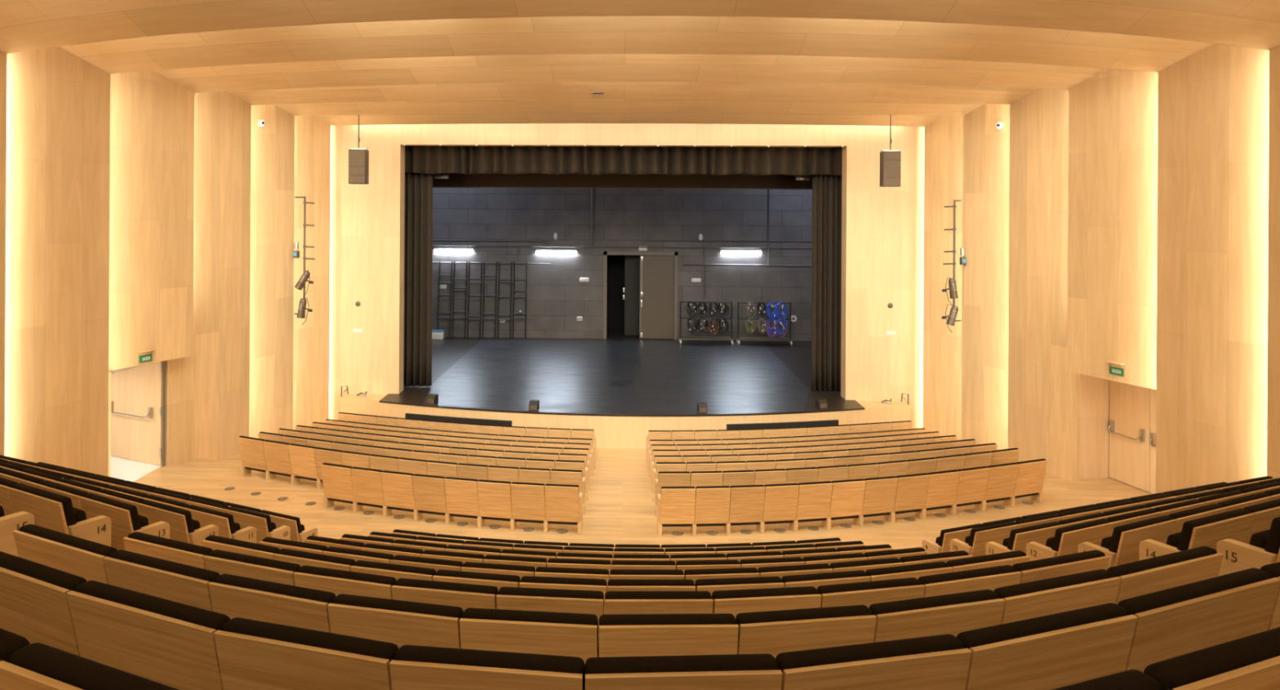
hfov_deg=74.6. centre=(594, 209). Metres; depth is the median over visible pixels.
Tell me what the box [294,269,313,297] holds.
spotlight
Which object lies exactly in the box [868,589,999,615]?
cushion
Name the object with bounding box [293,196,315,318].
boom
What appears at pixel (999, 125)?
security camera
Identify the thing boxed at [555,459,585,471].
cushion
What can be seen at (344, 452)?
cushion
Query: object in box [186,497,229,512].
seat
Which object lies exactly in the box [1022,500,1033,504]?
floor vent
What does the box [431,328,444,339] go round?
plastic crate
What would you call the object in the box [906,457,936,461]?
cushion
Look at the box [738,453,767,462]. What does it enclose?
seat
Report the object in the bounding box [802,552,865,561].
cushion
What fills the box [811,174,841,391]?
stage curtain
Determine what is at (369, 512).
floor vent
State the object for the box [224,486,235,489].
floor vent
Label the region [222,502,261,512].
seat
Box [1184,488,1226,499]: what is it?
seat
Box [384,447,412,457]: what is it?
seat
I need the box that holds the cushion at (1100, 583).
[993,568,1114,598]
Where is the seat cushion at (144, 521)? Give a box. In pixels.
[138,514,149,527]
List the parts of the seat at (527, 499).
panel, seat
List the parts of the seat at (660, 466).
panel, panel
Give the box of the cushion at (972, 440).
[950,438,975,442]
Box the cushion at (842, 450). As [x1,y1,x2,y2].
[821,448,848,452]
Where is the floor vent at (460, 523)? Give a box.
[457,521,468,525]
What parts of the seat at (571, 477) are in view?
panel, panel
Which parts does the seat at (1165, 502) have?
panel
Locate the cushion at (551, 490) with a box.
[545,483,579,496]
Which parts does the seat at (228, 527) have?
panel, panel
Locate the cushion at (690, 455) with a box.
[682,454,710,457]
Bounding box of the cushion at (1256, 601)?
[1117,567,1271,615]
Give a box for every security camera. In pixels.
[257,120,266,127]
[995,121,1004,129]
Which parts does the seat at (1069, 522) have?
panel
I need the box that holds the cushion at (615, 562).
[611,560,675,564]
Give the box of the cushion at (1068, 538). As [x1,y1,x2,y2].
[1051,518,1111,551]
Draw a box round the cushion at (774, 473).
[754,468,786,479]
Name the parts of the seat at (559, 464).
panel, panel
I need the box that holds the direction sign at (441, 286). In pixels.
[440,284,446,288]
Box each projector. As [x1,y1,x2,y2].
[293,240,299,259]
[959,247,966,266]
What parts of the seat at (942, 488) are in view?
panel, seat, panel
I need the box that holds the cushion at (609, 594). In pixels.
[604,591,711,599]
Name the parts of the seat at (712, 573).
panel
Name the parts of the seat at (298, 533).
panel, panel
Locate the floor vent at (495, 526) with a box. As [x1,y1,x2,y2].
[489,524,501,528]
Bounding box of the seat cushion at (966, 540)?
[964,535,969,543]
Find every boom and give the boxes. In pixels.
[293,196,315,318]
[942,200,962,324]
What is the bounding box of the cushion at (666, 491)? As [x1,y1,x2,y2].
[660,486,695,497]
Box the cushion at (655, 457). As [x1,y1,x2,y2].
[653,455,682,460]
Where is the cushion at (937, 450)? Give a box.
[916,448,944,452]
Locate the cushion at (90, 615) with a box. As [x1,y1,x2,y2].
[75,580,230,630]
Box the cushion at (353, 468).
[351,466,382,471]
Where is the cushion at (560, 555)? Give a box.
[556,552,613,560]
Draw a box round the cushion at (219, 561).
[208,549,300,572]
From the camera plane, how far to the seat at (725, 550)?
9.22 m
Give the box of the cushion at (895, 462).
[877,459,906,464]
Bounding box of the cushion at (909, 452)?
[889,450,917,454]
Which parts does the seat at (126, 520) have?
panel, panel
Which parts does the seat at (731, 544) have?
panel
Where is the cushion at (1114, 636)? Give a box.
[956,602,1127,648]
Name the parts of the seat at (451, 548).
panel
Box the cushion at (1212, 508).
[1168,502,1222,519]
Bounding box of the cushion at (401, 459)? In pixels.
[398,457,427,462]
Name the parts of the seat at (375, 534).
panel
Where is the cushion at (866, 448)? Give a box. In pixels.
[847,447,874,450]
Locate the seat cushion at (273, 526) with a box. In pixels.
[271,521,275,529]
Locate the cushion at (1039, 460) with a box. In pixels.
[1016,458,1046,463]
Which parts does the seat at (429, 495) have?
panel, seat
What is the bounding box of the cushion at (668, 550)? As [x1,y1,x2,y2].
[664,547,715,554]
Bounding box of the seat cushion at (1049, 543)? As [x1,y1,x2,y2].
[1045,537,1053,547]
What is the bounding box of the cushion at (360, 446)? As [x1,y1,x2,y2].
[358,444,385,448]
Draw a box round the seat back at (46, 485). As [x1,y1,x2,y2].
[39,480,88,496]
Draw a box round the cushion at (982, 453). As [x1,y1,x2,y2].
[963,450,991,455]
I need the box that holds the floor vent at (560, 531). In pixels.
[556,528,568,533]
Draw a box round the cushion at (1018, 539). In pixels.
[1007,520,1061,550]
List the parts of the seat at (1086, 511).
panel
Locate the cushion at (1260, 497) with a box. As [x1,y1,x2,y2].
[1217,492,1269,506]
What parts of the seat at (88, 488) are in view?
panel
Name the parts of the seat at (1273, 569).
panel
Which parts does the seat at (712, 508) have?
panel, seat, panel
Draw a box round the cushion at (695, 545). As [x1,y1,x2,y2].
[661,543,706,547]
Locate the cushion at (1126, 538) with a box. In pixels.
[1108,515,1173,552]
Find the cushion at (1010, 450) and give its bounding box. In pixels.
[990,447,1017,452]
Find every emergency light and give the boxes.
[579,277,589,281]
[691,278,701,282]
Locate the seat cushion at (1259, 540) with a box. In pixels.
[1249,528,1270,548]
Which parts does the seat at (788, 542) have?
panel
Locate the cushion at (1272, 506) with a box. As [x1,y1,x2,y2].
[1243,498,1279,513]
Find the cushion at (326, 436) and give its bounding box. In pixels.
[324,433,349,438]
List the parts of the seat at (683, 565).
panel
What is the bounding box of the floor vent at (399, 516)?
[393,514,404,519]
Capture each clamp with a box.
[356,391,367,396]
[881,398,891,403]
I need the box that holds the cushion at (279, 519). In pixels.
[259,509,302,533]
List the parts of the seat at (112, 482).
panel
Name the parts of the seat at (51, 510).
panel, panel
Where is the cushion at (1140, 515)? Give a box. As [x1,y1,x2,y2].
[1106,507,1158,522]
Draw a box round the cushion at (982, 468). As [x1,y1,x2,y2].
[957,466,988,471]
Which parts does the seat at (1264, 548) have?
panel, panel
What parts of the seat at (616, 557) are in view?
panel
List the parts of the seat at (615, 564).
panel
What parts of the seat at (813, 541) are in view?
panel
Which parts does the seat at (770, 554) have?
panel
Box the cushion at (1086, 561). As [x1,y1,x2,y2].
[1012,549,1105,571]
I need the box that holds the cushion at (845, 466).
[817,464,848,468]
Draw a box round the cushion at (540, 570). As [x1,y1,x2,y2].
[535,566,608,574]
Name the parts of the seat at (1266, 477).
panel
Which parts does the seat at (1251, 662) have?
panel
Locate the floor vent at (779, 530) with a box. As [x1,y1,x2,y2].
[773,527,785,532]
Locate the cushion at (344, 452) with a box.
[342,450,370,455]
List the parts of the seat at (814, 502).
panel, seat, panel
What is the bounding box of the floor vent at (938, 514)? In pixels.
[934,512,946,517]
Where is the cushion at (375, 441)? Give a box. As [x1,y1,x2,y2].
[373,439,399,443]
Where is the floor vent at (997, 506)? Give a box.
[993,504,1004,508]
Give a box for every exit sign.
[137,348,155,363]
[1105,360,1124,376]
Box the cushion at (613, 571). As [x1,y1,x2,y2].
[609,568,684,574]
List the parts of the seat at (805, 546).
panel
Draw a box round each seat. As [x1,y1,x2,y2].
[0,454,26,463]
[0,461,25,471]
[0,468,44,487]
[0,476,17,515]
[0,505,34,556]
[0,551,86,656]
[0,627,30,662]
[0,642,178,689]
[5,461,39,471]
[7,483,111,546]
[13,524,117,583]
[18,468,62,482]
[21,461,55,470]
[35,480,88,510]
[36,462,66,468]
[37,468,74,479]
[50,467,87,477]
[55,477,102,493]
[64,467,94,475]
[66,580,230,689]
[71,476,110,488]
[79,493,169,550]
[81,474,119,485]
[93,473,124,481]
[94,488,144,514]
[103,549,219,611]
[104,485,148,498]
[114,481,154,494]
[122,480,156,488]
[123,531,213,568]
[137,499,218,546]
[142,494,189,509]
[149,489,190,502]
[154,487,189,496]
[183,504,256,542]
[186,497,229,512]
[187,493,224,504]
[201,534,279,559]
[204,549,300,585]
[208,573,336,632]
[213,617,399,689]
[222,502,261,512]
[224,506,290,543]
[237,435,266,475]
[257,431,284,441]
[257,509,317,542]
[259,537,327,554]
[262,439,292,479]
[273,548,355,571]
[277,427,302,436]
[282,435,308,445]
[288,443,318,484]
[293,564,396,599]
[300,431,325,439]
[304,535,364,550]
[306,438,333,448]
[314,447,342,488]
[320,462,354,507]
[323,546,393,563]
[324,433,349,442]
[327,593,463,648]
[331,440,359,452]
[339,533,394,545]
[341,450,370,468]
[347,436,373,445]
[350,466,384,512]
[351,560,435,580]
[357,444,385,455]
[360,542,423,556]
[368,453,398,471]
[368,531,417,541]
[372,439,399,448]
[381,470,415,516]
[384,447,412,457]
[389,644,584,689]
[390,554,462,571]
[391,528,435,537]
[391,539,447,551]
[391,577,497,611]
[397,441,424,450]
[397,457,427,475]
[411,449,439,461]
[412,473,447,520]
[414,536,464,546]
[421,549,484,564]
[423,444,450,453]
[426,460,457,477]
[432,568,519,591]
[434,533,479,542]
[439,452,467,463]
[444,476,479,524]
[444,544,501,557]
[449,446,476,455]
[456,462,488,479]
[459,607,598,664]
[461,561,535,580]
[463,540,513,551]
[466,454,496,466]
[475,448,503,457]
[476,479,511,527]
[478,537,523,545]
[483,554,546,569]
[487,465,519,482]
[496,456,525,467]
[496,586,604,629]
[500,549,556,562]
[503,450,531,458]
[510,481,545,530]
[512,543,563,555]
[518,466,550,485]
[519,575,606,607]
[523,540,568,548]
[524,457,555,471]
[531,452,559,460]
[534,566,608,591]
[543,483,582,533]
[546,558,610,579]
[550,468,586,515]
[555,459,587,500]
[556,552,613,569]
[559,453,590,490]
[563,546,613,558]
[568,542,614,549]
[584,653,782,689]
[598,613,738,657]
[604,591,713,613]
[607,578,695,591]
[609,568,684,579]
[611,560,675,568]
[613,547,664,554]
[613,554,670,560]
[614,543,660,547]
[651,455,682,492]
[653,462,686,502]
[654,471,690,516]
[657,486,695,535]
[661,543,706,550]
[664,547,715,558]
[670,553,727,564]
[675,559,741,573]
[682,454,711,463]
[684,567,759,582]
[685,461,716,472]
[690,471,723,487]
[690,485,730,535]
[694,576,784,595]
[706,542,751,549]
[711,453,738,462]
[711,586,821,617]
[715,460,746,471]
[715,546,766,556]
[722,470,755,486]
[723,484,764,534]
[726,551,783,561]
[735,604,876,657]
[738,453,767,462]
[739,556,804,568]
[746,459,776,470]
[751,540,798,546]
[754,468,786,484]
[756,483,799,533]
[757,563,833,577]
[764,543,816,552]
[766,452,795,460]
[775,457,805,469]
[775,633,971,689]
[781,569,870,589]
[782,547,839,558]
[786,466,817,484]
[789,480,832,531]
[793,450,822,458]
[796,537,842,545]
[802,552,867,565]
[804,457,834,467]
[814,540,865,549]
[817,464,848,481]
[817,577,924,607]
[821,448,848,457]
[821,478,866,528]
[830,557,903,572]
[833,454,862,465]
[836,543,893,554]
[847,447,875,455]
[847,462,879,479]
[853,475,897,526]
[862,453,890,463]
[864,546,927,559]
[865,560,952,581]
[868,589,1004,642]
[873,444,901,453]
[877,459,908,477]
[884,472,929,523]
[889,450,918,461]
[899,443,926,451]
[899,550,971,564]
[906,457,937,474]
[915,469,959,519]
[916,448,945,458]
[917,564,1021,597]
[922,523,983,554]
[924,440,951,449]
[935,453,965,471]
[943,445,971,455]
[945,466,990,515]
[946,550,1030,572]
[950,438,976,447]
[950,520,1019,556]
[956,602,1137,689]
[963,450,992,468]
[969,442,997,453]
[973,462,1019,511]
[982,516,1023,525]
[985,520,1063,555]
[990,447,1019,465]
[993,568,1120,623]
[1002,458,1047,506]
[1012,549,1110,583]
[1015,513,1062,528]
[1022,510,1061,519]
[1026,518,1114,560]
[1051,669,1160,689]
[1057,506,1102,519]
[1057,512,1108,526]
[1059,503,1097,512]
[1077,515,1177,568]
[1095,497,1131,506]
[1097,499,1139,512]
[1102,504,1151,517]
[1106,507,1161,536]
[1106,546,1223,604]
[1117,567,1279,671]
[1129,492,1164,500]
[1134,493,1176,504]
[1139,507,1255,559]
[1143,626,1279,689]
[1145,496,1189,508]
[1154,498,1205,515]
[1162,486,1196,493]
[1168,502,1226,533]
[1170,487,1210,497]
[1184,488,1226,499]
[1195,481,1227,488]
[1198,489,1247,505]
[1205,481,1244,490]
[1216,516,1279,576]
[1217,492,1273,511]
[1222,482,1261,492]
[1238,475,1273,484]
[1239,481,1279,495]
[1243,498,1279,544]
[1257,477,1279,484]
[1259,561,1279,630]
[1263,488,1279,500]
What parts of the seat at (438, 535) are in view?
panel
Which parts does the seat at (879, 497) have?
panel, seat, panel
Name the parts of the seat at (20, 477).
panel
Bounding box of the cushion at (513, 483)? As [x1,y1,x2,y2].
[511,481,544,485]
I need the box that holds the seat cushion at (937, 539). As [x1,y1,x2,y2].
[935,536,939,543]
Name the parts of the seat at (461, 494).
panel, seat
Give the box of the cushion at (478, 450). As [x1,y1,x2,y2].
[477,448,503,452]
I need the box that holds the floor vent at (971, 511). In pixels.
[964,509,976,513]
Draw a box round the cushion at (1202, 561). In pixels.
[1106,546,1217,577]
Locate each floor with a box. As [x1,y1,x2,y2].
[110,455,161,481]
[133,447,1152,549]
[606,328,639,338]
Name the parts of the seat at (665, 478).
panel, panel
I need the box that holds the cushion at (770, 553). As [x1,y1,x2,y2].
[726,551,782,557]
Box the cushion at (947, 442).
[924,440,951,444]
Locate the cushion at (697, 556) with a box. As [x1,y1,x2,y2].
[670,553,726,560]
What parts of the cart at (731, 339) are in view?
hook rail, hook rail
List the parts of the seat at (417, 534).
panel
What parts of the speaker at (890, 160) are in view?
hanging rod, grille panel, grille panel, grille panel, grille panel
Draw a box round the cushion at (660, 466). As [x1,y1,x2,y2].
[655,462,685,471]
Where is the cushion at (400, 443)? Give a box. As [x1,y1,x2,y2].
[398,441,424,445]
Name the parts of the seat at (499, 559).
panel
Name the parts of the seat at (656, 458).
panel, panel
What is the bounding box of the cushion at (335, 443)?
[333,440,359,445]
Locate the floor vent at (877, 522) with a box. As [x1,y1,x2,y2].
[872,520,884,524]
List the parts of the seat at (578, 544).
panel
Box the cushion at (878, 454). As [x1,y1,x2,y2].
[862,453,889,456]
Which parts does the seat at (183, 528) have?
panel, panel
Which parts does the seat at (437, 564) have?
panel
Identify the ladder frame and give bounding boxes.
[436,261,452,338]
[451,261,467,338]
[466,261,482,338]
[482,261,497,338]
[497,261,512,339]
[511,261,527,339]
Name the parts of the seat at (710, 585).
panel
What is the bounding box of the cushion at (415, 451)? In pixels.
[412,449,439,453]
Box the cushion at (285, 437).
[283,435,308,439]
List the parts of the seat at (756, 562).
panel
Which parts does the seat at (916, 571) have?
panel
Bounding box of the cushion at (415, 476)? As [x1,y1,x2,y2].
[413,473,445,478]
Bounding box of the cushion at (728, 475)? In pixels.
[722,470,754,480]
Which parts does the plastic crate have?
lid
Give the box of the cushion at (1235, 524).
[1177,507,1250,551]
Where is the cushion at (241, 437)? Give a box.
[239,435,264,440]
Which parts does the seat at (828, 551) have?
panel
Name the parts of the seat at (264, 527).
panel, panel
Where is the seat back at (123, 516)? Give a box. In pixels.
[83,493,141,530]
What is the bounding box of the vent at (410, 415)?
[404,413,511,426]
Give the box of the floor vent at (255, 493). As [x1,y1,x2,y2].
[250,491,261,495]
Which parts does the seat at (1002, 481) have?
panel, seat, panel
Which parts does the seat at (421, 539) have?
panel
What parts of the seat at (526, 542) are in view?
panel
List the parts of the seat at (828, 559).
panel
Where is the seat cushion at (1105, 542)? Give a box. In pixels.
[1100,536,1111,548]
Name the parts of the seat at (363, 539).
panel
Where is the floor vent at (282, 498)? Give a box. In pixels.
[277,496,288,500]
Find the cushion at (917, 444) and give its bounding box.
[899,443,925,446]
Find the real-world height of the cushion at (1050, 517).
0.537 m
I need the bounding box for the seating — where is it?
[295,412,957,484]
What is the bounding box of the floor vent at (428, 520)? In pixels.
[424,518,435,522]
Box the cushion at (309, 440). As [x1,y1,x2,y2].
[307,438,333,442]
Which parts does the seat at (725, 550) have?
panel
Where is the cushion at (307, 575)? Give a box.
[297,564,396,585]
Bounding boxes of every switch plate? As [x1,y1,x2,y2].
[353,328,362,332]
[886,330,896,334]
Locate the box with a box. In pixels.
[577,316,582,320]
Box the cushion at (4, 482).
[0,476,17,487]
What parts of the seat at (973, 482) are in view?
panel, seat, panel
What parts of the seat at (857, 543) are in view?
panel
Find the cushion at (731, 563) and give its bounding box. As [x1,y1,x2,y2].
[675,559,739,568]
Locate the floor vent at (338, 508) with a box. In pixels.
[333,506,344,510]
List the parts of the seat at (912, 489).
panel, seat, panel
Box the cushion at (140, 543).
[128,531,213,555]
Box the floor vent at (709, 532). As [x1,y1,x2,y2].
[706,530,717,535]
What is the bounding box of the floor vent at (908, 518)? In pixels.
[903,516,915,520]
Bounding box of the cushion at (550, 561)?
[547,558,610,564]
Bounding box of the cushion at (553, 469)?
[551,468,582,471]
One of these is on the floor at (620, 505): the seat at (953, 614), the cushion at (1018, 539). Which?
the seat at (953, 614)
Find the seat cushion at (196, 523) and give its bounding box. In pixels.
[192,519,200,529]
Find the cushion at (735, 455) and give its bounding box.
[711,453,738,456]
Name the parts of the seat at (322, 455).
panel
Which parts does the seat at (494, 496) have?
panel, seat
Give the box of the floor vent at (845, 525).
[840,523,852,527]
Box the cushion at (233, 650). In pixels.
[222,617,399,661]
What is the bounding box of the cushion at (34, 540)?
[18,524,117,556]
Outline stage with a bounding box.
[351,337,864,416]
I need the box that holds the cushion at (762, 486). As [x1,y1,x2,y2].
[729,484,764,488]
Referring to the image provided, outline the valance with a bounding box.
[404,144,843,175]
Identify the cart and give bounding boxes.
[679,301,733,344]
[736,301,792,345]
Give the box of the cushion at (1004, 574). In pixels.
[917,564,1017,584]
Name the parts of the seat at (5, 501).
panel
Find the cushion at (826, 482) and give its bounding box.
[798,480,831,484]
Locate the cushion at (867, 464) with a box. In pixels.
[847,462,877,466]
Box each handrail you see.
[341,385,348,396]
[901,393,908,404]
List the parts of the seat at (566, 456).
panel, panel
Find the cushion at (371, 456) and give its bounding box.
[369,453,398,458]
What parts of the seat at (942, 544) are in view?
panel, panel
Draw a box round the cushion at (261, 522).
[226,506,272,532]
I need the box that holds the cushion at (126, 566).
[110,549,219,582]
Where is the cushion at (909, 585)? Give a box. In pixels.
[817,577,920,594]
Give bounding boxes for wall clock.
[791,315,796,321]
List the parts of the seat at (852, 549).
panel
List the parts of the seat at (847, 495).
panel, seat, panel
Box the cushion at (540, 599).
[497,586,604,613]
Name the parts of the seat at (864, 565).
panel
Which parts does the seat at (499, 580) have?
panel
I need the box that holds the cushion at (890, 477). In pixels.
[864,475,897,480]
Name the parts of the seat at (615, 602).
panel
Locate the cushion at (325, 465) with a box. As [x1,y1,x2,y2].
[322,462,351,468]
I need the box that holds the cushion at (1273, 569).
[1259,561,1279,577]
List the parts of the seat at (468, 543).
panel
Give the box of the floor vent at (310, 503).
[305,501,315,505]
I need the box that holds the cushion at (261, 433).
[259,431,284,435]
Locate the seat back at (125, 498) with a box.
[97,488,144,502]
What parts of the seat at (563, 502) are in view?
panel, panel, seat, panel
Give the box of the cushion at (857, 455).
[833,454,862,457]
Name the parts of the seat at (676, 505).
panel, seat, panel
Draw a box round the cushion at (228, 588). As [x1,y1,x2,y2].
[213,573,336,604]
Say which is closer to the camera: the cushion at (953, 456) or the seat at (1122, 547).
the seat at (1122, 547)
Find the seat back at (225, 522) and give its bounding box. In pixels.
[186,504,235,533]
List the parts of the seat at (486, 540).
panel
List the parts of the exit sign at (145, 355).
sign plate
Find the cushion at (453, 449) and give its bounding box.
[450,446,476,452]
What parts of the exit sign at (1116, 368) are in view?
sign plate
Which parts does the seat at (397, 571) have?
panel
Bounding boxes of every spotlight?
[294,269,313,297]
[296,297,312,324]
[942,277,958,305]
[942,304,958,332]
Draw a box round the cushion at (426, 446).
[424,444,450,448]
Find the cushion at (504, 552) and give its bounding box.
[501,549,556,558]
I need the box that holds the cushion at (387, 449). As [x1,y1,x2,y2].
[385,447,412,451]
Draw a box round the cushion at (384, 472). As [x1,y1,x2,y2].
[382,470,413,475]
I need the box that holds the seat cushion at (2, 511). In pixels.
[0,505,4,516]
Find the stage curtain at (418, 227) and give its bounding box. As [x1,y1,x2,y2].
[403,173,432,386]
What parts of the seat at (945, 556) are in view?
panel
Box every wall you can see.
[0,50,6,455]
[4,46,110,475]
[107,360,168,476]
[108,70,194,370]
[168,91,251,465]
[248,104,294,438]
[293,115,330,430]
[328,123,924,428]
[340,393,910,448]
[431,187,812,341]
[606,254,674,328]
[922,115,963,439]
[960,103,1009,449]
[1008,88,1109,481]
[1066,68,1158,390]
[1079,373,1109,480]
[1155,43,1269,493]
[1266,45,1279,478]
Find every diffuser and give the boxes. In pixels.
[580,278,588,281]
[692,278,700,281]
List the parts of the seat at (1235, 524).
panel, panel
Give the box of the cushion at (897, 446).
[873,444,900,448]
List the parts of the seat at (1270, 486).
panel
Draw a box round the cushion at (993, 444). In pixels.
[969,442,995,446]
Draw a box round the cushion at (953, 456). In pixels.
[935,453,964,458]
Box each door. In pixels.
[111,360,165,466]
[603,251,677,339]
[1108,380,1156,493]
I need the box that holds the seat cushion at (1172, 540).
[1166,532,1181,547]
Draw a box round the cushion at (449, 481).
[444,476,478,485]
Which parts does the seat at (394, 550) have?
panel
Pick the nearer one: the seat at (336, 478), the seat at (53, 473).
the seat at (53, 473)
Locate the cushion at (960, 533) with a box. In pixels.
[938,523,983,546]
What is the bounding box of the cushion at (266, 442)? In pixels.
[263,439,289,444]
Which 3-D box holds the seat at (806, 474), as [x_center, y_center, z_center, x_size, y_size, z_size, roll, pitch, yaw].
[3.608,4.960,14.888,0.610,0.817,0.335,0,0,-11]
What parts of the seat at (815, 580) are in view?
panel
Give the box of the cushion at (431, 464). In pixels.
[427,460,457,467]
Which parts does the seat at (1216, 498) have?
panel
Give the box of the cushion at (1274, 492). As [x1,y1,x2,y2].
[1263,488,1279,496]
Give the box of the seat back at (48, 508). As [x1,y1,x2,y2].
[12,483,76,525]
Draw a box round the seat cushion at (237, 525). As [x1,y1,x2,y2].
[234,521,240,530]
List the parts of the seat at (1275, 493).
panel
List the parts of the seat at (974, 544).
panel, panel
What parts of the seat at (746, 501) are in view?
panel, seat, panel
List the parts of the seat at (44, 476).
panel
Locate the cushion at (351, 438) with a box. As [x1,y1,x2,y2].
[349,436,373,440]
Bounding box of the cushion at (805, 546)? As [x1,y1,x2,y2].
[764,543,814,549]
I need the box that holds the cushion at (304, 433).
[302,431,325,435]
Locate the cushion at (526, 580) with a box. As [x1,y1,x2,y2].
[520,575,606,585]
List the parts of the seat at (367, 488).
panel, seat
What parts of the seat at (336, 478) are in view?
panel, seat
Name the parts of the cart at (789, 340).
hook rail, hook rail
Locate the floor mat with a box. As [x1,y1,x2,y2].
[426,339,809,413]
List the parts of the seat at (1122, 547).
panel, panel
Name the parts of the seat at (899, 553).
panel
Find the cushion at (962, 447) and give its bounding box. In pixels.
[943,445,970,449]
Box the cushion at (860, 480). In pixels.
[831,478,864,483]
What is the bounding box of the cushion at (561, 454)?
[559,453,586,455]
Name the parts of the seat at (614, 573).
panel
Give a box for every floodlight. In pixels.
[434,173,448,178]
[795,175,810,180]
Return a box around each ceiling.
[0,0,1279,126]
[108,364,141,374]
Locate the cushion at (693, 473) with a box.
[690,471,722,475]
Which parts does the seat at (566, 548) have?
panel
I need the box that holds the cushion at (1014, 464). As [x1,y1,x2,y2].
[987,462,1017,467]
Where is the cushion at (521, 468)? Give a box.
[519,466,550,471]
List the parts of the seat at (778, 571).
panel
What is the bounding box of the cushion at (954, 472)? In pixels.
[927,469,959,475]
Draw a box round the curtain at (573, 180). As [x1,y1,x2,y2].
[432,173,812,189]
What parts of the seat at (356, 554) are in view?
panel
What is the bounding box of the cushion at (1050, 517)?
[1015,513,1059,524]
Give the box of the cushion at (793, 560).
[739,556,803,564]
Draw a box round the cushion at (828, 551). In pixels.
[782,547,837,555]
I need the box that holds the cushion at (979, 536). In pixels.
[968,520,1017,546]
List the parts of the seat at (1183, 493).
panel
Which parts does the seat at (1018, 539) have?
panel, panel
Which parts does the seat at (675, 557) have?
panel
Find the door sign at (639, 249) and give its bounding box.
[638,247,647,250]
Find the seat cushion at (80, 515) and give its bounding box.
[73,507,86,522]
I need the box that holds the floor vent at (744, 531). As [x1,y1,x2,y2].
[740,528,751,533]
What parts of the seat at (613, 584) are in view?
panel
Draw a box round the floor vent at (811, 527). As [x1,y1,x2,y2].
[807,525,818,530]
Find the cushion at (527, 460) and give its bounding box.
[525,457,555,463]
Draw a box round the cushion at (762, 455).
[738,453,766,458]
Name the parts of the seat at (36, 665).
panel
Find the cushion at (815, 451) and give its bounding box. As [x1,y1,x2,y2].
[793,450,821,453]
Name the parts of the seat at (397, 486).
panel, seat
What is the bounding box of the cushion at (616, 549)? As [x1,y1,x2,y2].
[613,547,664,551]
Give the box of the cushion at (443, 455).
[440,452,467,460]
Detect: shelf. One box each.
[679,336,733,340]
[736,337,792,341]
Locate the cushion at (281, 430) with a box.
[279,427,302,432]
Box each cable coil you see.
[686,301,697,316]
[687,317,697,334]
[697,301,707,315]
[697,317,708,332]
[707,301,719,318]
[707,317,719,334]
[716,317,728,334]
[717,301,728,318]
[744,318,756,333]
[746,302,756,318]
[755,318,767,333]
[756,302,767,315]
[764,318,778,337]
[765,302,778,319]
[773,318,787,337]
[775,302,787,322]
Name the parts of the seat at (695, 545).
panel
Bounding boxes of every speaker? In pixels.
[348,115,368,184]
[426,393,438,404]
[528,400,539,410]
[553,232,557,239]
[697,402,707,413]
[698,233,702,239]
[815,398,827,408]
[880,115,901,186]
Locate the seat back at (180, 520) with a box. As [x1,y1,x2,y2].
[141,499,194,533]
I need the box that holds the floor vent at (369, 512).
[363,510,374,514]
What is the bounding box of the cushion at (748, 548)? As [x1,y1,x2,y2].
[715,546,765,551]
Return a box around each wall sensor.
[355,301,360,306]
[887,302,893,308]
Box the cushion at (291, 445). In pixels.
[288,443,315,448]
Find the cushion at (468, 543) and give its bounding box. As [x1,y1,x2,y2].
[464,540,513,546]
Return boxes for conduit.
[432,239,550,241]
[432,244,812,248]
[432,261,550,264]
[590,188,593,246]
[648,240,812,241]
[682,263,812,266]
[704,247,706,296]
[768,189,769,264]
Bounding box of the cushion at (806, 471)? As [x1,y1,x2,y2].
[786,466,817,475]
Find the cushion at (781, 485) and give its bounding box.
[764,483,798,488]
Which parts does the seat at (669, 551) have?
panel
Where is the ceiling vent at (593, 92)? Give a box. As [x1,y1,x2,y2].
[591,91,603,93]
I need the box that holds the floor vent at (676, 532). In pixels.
[671,530,683,535]
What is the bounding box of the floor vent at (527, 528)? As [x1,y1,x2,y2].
[522,526,533,531]
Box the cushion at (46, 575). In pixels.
[0,551,86,591]
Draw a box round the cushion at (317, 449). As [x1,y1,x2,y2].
[315,447,342,452]
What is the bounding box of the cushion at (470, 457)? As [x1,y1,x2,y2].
[467,454,496,460]
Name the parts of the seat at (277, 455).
panel, seat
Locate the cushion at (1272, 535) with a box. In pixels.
[1264,516,1279,554]
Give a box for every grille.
[426,398,434,403]
[529,404,537,409]
[699,407,706,412]
[820,403,826,408]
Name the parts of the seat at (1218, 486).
panel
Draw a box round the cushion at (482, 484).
[477,479,511,489]
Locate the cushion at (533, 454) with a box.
[531,452,559,457]
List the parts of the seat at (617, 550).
panel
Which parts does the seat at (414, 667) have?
panel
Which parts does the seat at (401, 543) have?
panel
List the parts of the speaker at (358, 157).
grille panel, grille panel, grille panel, grille panel, hanging rod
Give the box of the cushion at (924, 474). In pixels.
[896,472,928,477]
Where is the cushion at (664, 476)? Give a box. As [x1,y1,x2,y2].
[657,471,690,482]
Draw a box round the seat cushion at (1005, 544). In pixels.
[1002,537,1008,546]
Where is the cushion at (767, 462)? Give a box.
[746,459,775,466]
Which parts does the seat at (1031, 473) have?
panel, seat, panel, panel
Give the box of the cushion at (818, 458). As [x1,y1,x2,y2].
[804,457,833,460]
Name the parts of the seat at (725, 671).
panel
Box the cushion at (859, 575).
[781,569,867,582]
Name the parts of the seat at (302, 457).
panel, seat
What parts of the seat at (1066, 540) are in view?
panel, panel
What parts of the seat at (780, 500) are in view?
panel, seat, panel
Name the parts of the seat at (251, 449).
panel, seat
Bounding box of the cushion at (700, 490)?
[695,485,729,495]
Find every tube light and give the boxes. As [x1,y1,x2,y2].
[433,248,473,251]
[535,248,577,253]
[720,249,761,253]
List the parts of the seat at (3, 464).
panel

